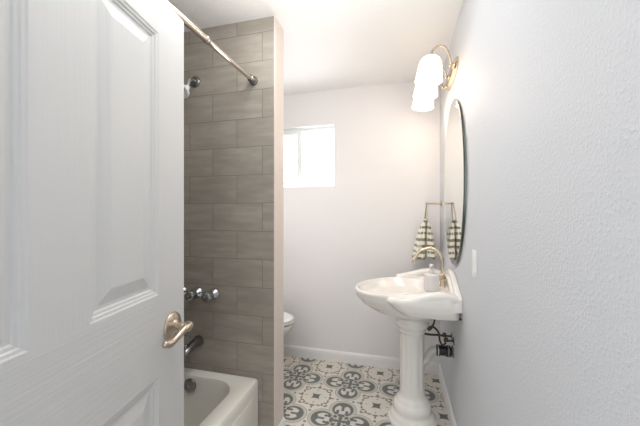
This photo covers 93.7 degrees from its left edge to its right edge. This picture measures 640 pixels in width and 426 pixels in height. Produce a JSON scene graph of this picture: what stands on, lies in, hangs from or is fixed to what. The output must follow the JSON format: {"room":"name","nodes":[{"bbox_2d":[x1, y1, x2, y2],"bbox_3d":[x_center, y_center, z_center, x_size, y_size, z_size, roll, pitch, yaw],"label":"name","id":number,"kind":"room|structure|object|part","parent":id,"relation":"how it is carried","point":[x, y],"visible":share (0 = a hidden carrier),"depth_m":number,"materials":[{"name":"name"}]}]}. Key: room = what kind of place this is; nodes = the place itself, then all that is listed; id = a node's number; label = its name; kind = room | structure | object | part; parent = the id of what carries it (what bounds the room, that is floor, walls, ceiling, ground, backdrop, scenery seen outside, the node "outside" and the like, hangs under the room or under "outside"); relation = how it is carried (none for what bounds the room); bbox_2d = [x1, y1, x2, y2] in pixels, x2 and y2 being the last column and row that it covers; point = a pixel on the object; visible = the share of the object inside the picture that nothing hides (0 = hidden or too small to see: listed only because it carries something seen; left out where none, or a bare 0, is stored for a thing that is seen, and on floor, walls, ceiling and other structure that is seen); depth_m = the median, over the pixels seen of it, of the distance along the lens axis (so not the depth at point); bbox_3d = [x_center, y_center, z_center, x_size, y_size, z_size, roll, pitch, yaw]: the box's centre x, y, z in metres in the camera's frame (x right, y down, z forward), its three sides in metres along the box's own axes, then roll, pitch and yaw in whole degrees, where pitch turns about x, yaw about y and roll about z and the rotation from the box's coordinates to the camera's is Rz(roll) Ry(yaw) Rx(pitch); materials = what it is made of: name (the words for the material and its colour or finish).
{"room":"bathroom","nodes":[
{"label":"bathroom","id":0,"kind":"room"},
{"bbox_2d":[184,16,283,425],"bbox_3d":[-0.655,0.110,1.864,0.863,2.440,0.137,0,0,15],"label":"wall partition","id":1,"kind":"structure","parent":0,"point":[234,128],"depth_m":1.76,"materials":[{"name":"grey tile"}]},
{"bbox_2d":[184,76,199,98],"bbox_3d":[-0.775,-0.744,1.753,0.082,0.169,0.140,0,0,15],"label":"shower fixture","id":2,"kind":"object","parent":1,"relation":"attached to","point":[194,81],"visible":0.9,"depth_m":1.76,"materials":[{"name":"silver metal"}]},
{"bbox_3d":[-0.766,-0.769,1.781,0.021,0.074,0.082,0,0,15],"label":"arm","id":3,"kind":"part","parent":2,"relation":"part of","materials":[{"name":"silver metal"}]},
{"bbox_2d":[184,335,203,360],"bbox_3d":[-0.749,0.785,1.744,0.064,0.094,0.144,0,0,15],"label":"tub spout","id":4,"kind":"object","parent":1,"relation":"attached to","point":[197,341],"visible":0.8,"depth_m":1.73,"materials":[{"name":"silver metal"}]},
{"bbox_2d":[185,287,202,300],"bbox_3d":[-0.748,0.480,1.768,0.068,0.068,0.098,0,0,15],"label":"tap","id":5,"kind":"object","parent":1,"relation":"attached to","point":[190,295],"visible":0.98,"depth_m":1.74,"materials":[{"name":"silver metal"}]},
{"bbox_3d":[-0.752,0.480,1.750,0.064,0.064,0.054,0,0,15],"label":"knob","id":6,"kind":"part","parent":5,"relation":"part of","materials":[{"name":"clear plastic"}]},
{"bbox_2d":[201,288,219,302],"bbox_3d":[-0.640,0.480,1.739,0.068,0.068,0.098,0,0,15],"label":"tap","id":7,"kind":"object","parent":1,"relation":"attached to","point":[214,293],"visible":1,"depth_m":1.72,"materials":[{"name":"silver metal"}]},
{"bbox_3d":[-0.645,0.480,1.722,0.064,0.064,0.054,0,0,15],"label":"knob","id":8,"kind":"part","parent":7,"relation":"part of","materials":[{"name":"clear plastic"}]},
{"bbox_2d":[166,0,257,85],"bbox_3d":[-0.580,-0.745,0.964,0.054,0.055,1.568,0,1,15],"label":"shower curtain rod","id":9,"kind":"object","parent":1,"relation":"attached to","point":[206,39],"visible":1,"depth_m":1.32,"materials":[{"name":"metal"}]},
{"bbox_2d":[279,417,285,425],"bbox_3d":[-0.232,1.282,1.753,0.013,0.095,0.136,0,0,15],"label":"baseboard","id":10,"kind":"structure","parent":1,"relation":"attached to","point":[283,422],"depth_m":1.79,"materials":[{"name":"paint"}]},
{"bbox_2d":[168,0,462,94],"bbox_3d":[-0.427,-1.160,0.764,2.105,0.100,4.260,0,0,15],"label":"ceiling","id":11,"kind":"structure","parent":0,"point":[329,44],"depth_m":1.82,"materials":[{"name":"paint"}]},
{"bbox_2d":[284,81,439,363],"bbox_3d":[0.100,0.110,2.766,1.865,2.440,0.120,0,0,15],"label":"wall","id":12,"kind":"structure","parent":0,"point":[365,226],"depth_m":2.64,"materials":[{"name":"white paint"}]},
{"bbox_2d":[284,126,333,187],"bbox_3d":[-0.180,-0.517,2.851,0.670,0.558,0.057,0,0,15],"label":"window","id":13,"kind":"structure","parent":12,"relation":"in","point":[308,152],"depth_m":2.83,"materials":[{"name":"white glass"}]},
{"bbox_3d":[-0.332,-0.517,2.872,0.265,0.458,0.004,0,0,15],"label":"pane","id":14,"kind":"part","parent":13,"relation":"part of","materials":[{"name":"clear glass"}]},
{"bbox_3d":[-0.325,-0.517,2.871,0.320,0.498,0.022,0,0,15],"label":"sliding sash","id":15,"kind":"part","parent":13,"relation":"part of","materials":[{"name":"white plastic"}]},
{"bbox_3d":[-0.029,-0.517,2.817,0.340,0.508,0.004,0,0,15],"label":"pane","id":16,"kind":"part","parent":13,"relation":"part of","materials":[{"name":"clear glass"}]},
{"bbox_2d":[284,344,437,374],"bbox_3d":[0.077,1.282,2.703,1.852,0.095,0.013,0,0,15],"label":"baseboard","id":17,"kind":"structure","parent":12,"relation":"attached to","point":[289,350],"depth_m":2.65,"materials":[{"name":"paint"}]},
{"bbox_2d":[284,355,450,425],"bbox_3d":[-0.427,1.380,0.764,2.105,0.100,4.260,0,0,15],"label":"floor","id":18,"kind":"structure","parent":0,"point":[316,392],"depth_m":2.21,"materials":[{"name":"tile"}]},
{"bbox_2d":[184,368,257,425],"bbox_3d":[-0.906,1.136,1.064,0.758,0.388,1.536,0,0,15],"label":"bathtub","id":19,"kind":"object","parent":18,"relation":"on","point":[210,398],"visible":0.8,"depth_m":1.70,"materials":[{"name":"ceramic"}]},
{"bbox_3d":[-0.757,1.004,1.745,0.080,0.080,0.021,0,0,15],"label":"overflow plate","id":20,"kind":"part","parent":19,"relation":"part of","materials":[{"name":"silver metal"}]},
{"bbox_3d":[-0.539,1.156,0.980,0.006,0.288,1.361,0,0,15],"label":"apron panel","id":21,"kind":"part","parent":19,"relation":"part of","materials":[{"name":"ceramic"}]},
{"bbox_2d":[284,311,294,335],"bbox_3d":[-0.553,0.920,2.555,0.698,0.795,0.480,0,0,15],"label":"toilet","id":22,"kind":"object","parent":18,"relation":"on","point":[289,319],"visible":0.12,"depth_m":2.44,"materials":[{"name":"white ceramic"}]},
{"bbox_3d":[-0.453,0.873,2.529,0.483,0.020,0.368,0,0,15],"label":"lid","id":23,"kind":"part","parent":22,"relation":"part of","materials":[{"name":"white ceramic"}]},
{"bbox_3d":[-0.501,1.111,2.541,0.577,0.413,0.364,0,0,15],"label":"bowl","id":24,"kind":"part","parent":22,"relation":"part of","materials":[{"name":"white ceramic"}]},
{"bbox_2d":[355,268,462,425],"bbox_3d":[0.533,0.840,1.947,0.610,0.980,0.641,0,0,15],"label":"pedestal sink","id":25,"kind":"object","parent":18,"relation":"on","point":[403,297],"visible":0.94,"depth_m":1.85,"materials":[{"name":"white ceramic"}]},
{"bbox_2d":[355,268,462,322],"bbox_3d":[0.533,0.513,1.948,0.610,0.325,0.639,0,0,15],"label":"basin","id":26,"kind":"object","parent":25,"relation":"in","point":[403,297],"depth_m":1.75,"materials":[{"name":"white ceramic"}]},
{"bbox_2d":[412,247,446,287],"bbox_3d":[0.694,0.336,1.906,0.212,0.245,0.207,0,0,15],"label":"faucet","id":27,"kind":"object","parent":25,"relation":"on","point":[442,280],"visible":0.94,"depth_m":1.88,"materials":[{"name":"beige metal"}]},
{"bbox_3d":[0.754,0.433,1.833,0.036,0.050,0.036,0,0,15],"label":"handle","id":28,"kind":"part","parent":27,"relation":"part of","materials":[{"name":"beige metal"}]},
{"bbox_2d":[424,264,438,291],"bbox_3d":[0.656,0.379,1.766,0.084,0.159,0.084,0,0,15],"label":"soap dispenser","id":29,"kind":"object","parent":25,"relation":"on","point":[431,279],"visible":0.98,"depth_m":1.74,"materials":[{"name":"ceramic"}]},
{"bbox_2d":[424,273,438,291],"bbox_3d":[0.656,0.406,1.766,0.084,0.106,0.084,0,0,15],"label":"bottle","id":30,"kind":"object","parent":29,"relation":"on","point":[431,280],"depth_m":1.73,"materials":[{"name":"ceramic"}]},
{"bbox_2d":[440,0,639,425],"bbox_3d":[0.533,0.110,0.511,0.120,2.440,4.260,0,0,15],"label":"wall","id":31,"kind":"structure","parent":0,"point":[547,92],"depth_m":0.69,"materials":[{"name":"white paint"}]},
{"bbox_2d":[424,201,441,221],"bbox_3d":[0.892,-0.012,2.361,0.128,0.170,0.165,0,0,15],"label":"towel ring","id":32,"kind":"object","parent":31,"relation":"attached to","point":[440,202],"visible":0.84,"depth_m":2.35,"materials":[{"name":"gold metal"}]},
{"bbox_2d":[412,219,436,260],"bbox_3d":[0.828,0.210,2.381,0.191,0.327,0.190,0,0,15],"label":"hand towel","id":33,"kind":"object","parent":32,"relation":"hanging from","point":[425,238],"visible":0.88,"depth_m":2.32,"materials":[{"name":"fabric"}]},
{"bbox_3d":[0.896,-0.075,2.360,0.118,0.044,0.044,0,0,15],"label":"wall post","id":34,"kind":"part","parent":32,"relation":"part of","materials":[{"name":"gold metal"}]},
{"bbox_2d":[412,45,458,110],"bbox_3d":[0.714,-0.841,1.901,0.238,0.203,0.594,0,0,15],"label":"vanity light","id":35,"kind":"object","parent":31,"relation":"attached to","point":[429,75],"visible":1,"depth_m":1.76,"materials":[{"name":"white glass"}]},
{"bbox_3d":[0.727,-0.813,2.125,0.149,0.147,0.154,0,0,15],"label":"lamp shade","id":36,"kind":"part","parent":35,"relation":"part of","materials":[{"name":"white glass"}]},
{"bbox_3d":[0.671,-0.813,1.912,0.149,0.147,0.154,0,0,15],"label":"lamp shade","id":37,"kind":"part","parent":35,"relation":"part of","materials":[{"name":"white glass"}]},
{"bbox_3d":[0.615,-0.813,1.699,0.149,0.147,0.154,0,0,15],"label":"lamp shade","id":38,"kind":"part","parent":35,"relation":"part of","materials":[{"name":"white glass"}]},
{"bbox_3d":[0.703,-0.893,1.694,0.156,0.098,0.045,0,0,-12],"label":"arm","id":39,"kind":"part","parent":35,"relation":"part of","materials":[{"name":"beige metal"}]},
{"bbox_3d":[0.818,-0.860,1.873,0.022,0.116,0.380,0,0,15],"label":"plate","id":40,"kind":"part","parent":35,"relation":"part of","materials":[{"name":"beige metal"}]},
{"bbox_2d":[424,332,451,339],"bbox_3d":[0.736,0.695,1.915,0.215,0.227,0.051,0,0,4],"label":"supplies","id":41,"kind":"object","parent":31,"relation":"attached to","point":[443,334],"visible":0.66,"depth_m":1.92,"materials":[{"name":"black metal"}]},
{"bbox_2d":[423,344,453,366],"bbox_3d":[0.699,0.852,1.890,0.260,0.243,0.081,0,0,15],"label":"trap","id":42,"kind":"object","parent":31,"relation":"attached to","point":[446,350],"visible":0.65,"depth_m":1.87,"materials":[{"name":"grey plastic"}]},
{"bbox_2d":[427,320,454,345],"bbox_3d":[0.744,0.703,1.855,0.157,0.237,0.051,0,0,15],"label":"supplies","id":43,"kind":"object","parent":31,"relation":"attached to","point":[429,328],"visible":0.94,"depth_m":1.84,"materials":[{"name":"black metal"}]},
{"bbox_2d":[438,363,456,425],"bbox_3d":[0.645,1.282,1.198,0.013,0.095,2.635,0,0,15],"label":"baseboard","id":44,"kind":"structure","parent":31,"relation":"attached to","point":[440,374],"depth_m":2.04,"materials":[{"name":"paint"}]},
{"bbox_2d":[444,98,466,264],"bbox_3d":[0.802,-0.182,1.800,0.016,0.984,0.666,0,0,15],"label":"oval mirror","id":45,"kind":"object","parent":31,"relation":"attached to","point":[455,168],"visible":1,"depth_m":1.70,"materials":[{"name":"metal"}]},
{"bbox_2d":[472,249,476,278],"bbox_3d":[0.679,0.224,1.323,0.010,0.120,0.074,0,0,15],"label":"light switch","id":46,"kind":"object","parent":31,"relation":"attached to","point":[474,253],"visible":1,"depth_m":1.31,"materials":[{"name":"white plastic"}]},
{"bbox_3d":[-0.188,0.300,-0.016,0.955,2.060,0.134,0,0,15],"label":"trim","id":47,"kind":"structure","parent":0,"visible":0},
{"bbox_2d":[0,0,193,425],"bbox_3d":[-0.524,0.306,0.636,0.110,2.023,0.942,0,0,5],"label":"door","id":48,"kind":"structure","parent":47,"relation":"attached to","point":[93,327],"depth_m":0.71,"materials":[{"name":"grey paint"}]},
{"bbox_3d":[-0.498,0.388,1.030,0.022,0.096,0.096,0,0,5],"label":"handle","id":49,"kind":"part","parent":48,"relation":"part of","materials":[{"name":"gold metal"}]},
{"bbox_3d":[-0.460,0.397,0.972,0.030,0.050,0.126,0,0,11],"label":"lever","id":50,"kind":"part","parent":48,"relation":"part of","materials":[{"name":"gold metal"}]}
]}

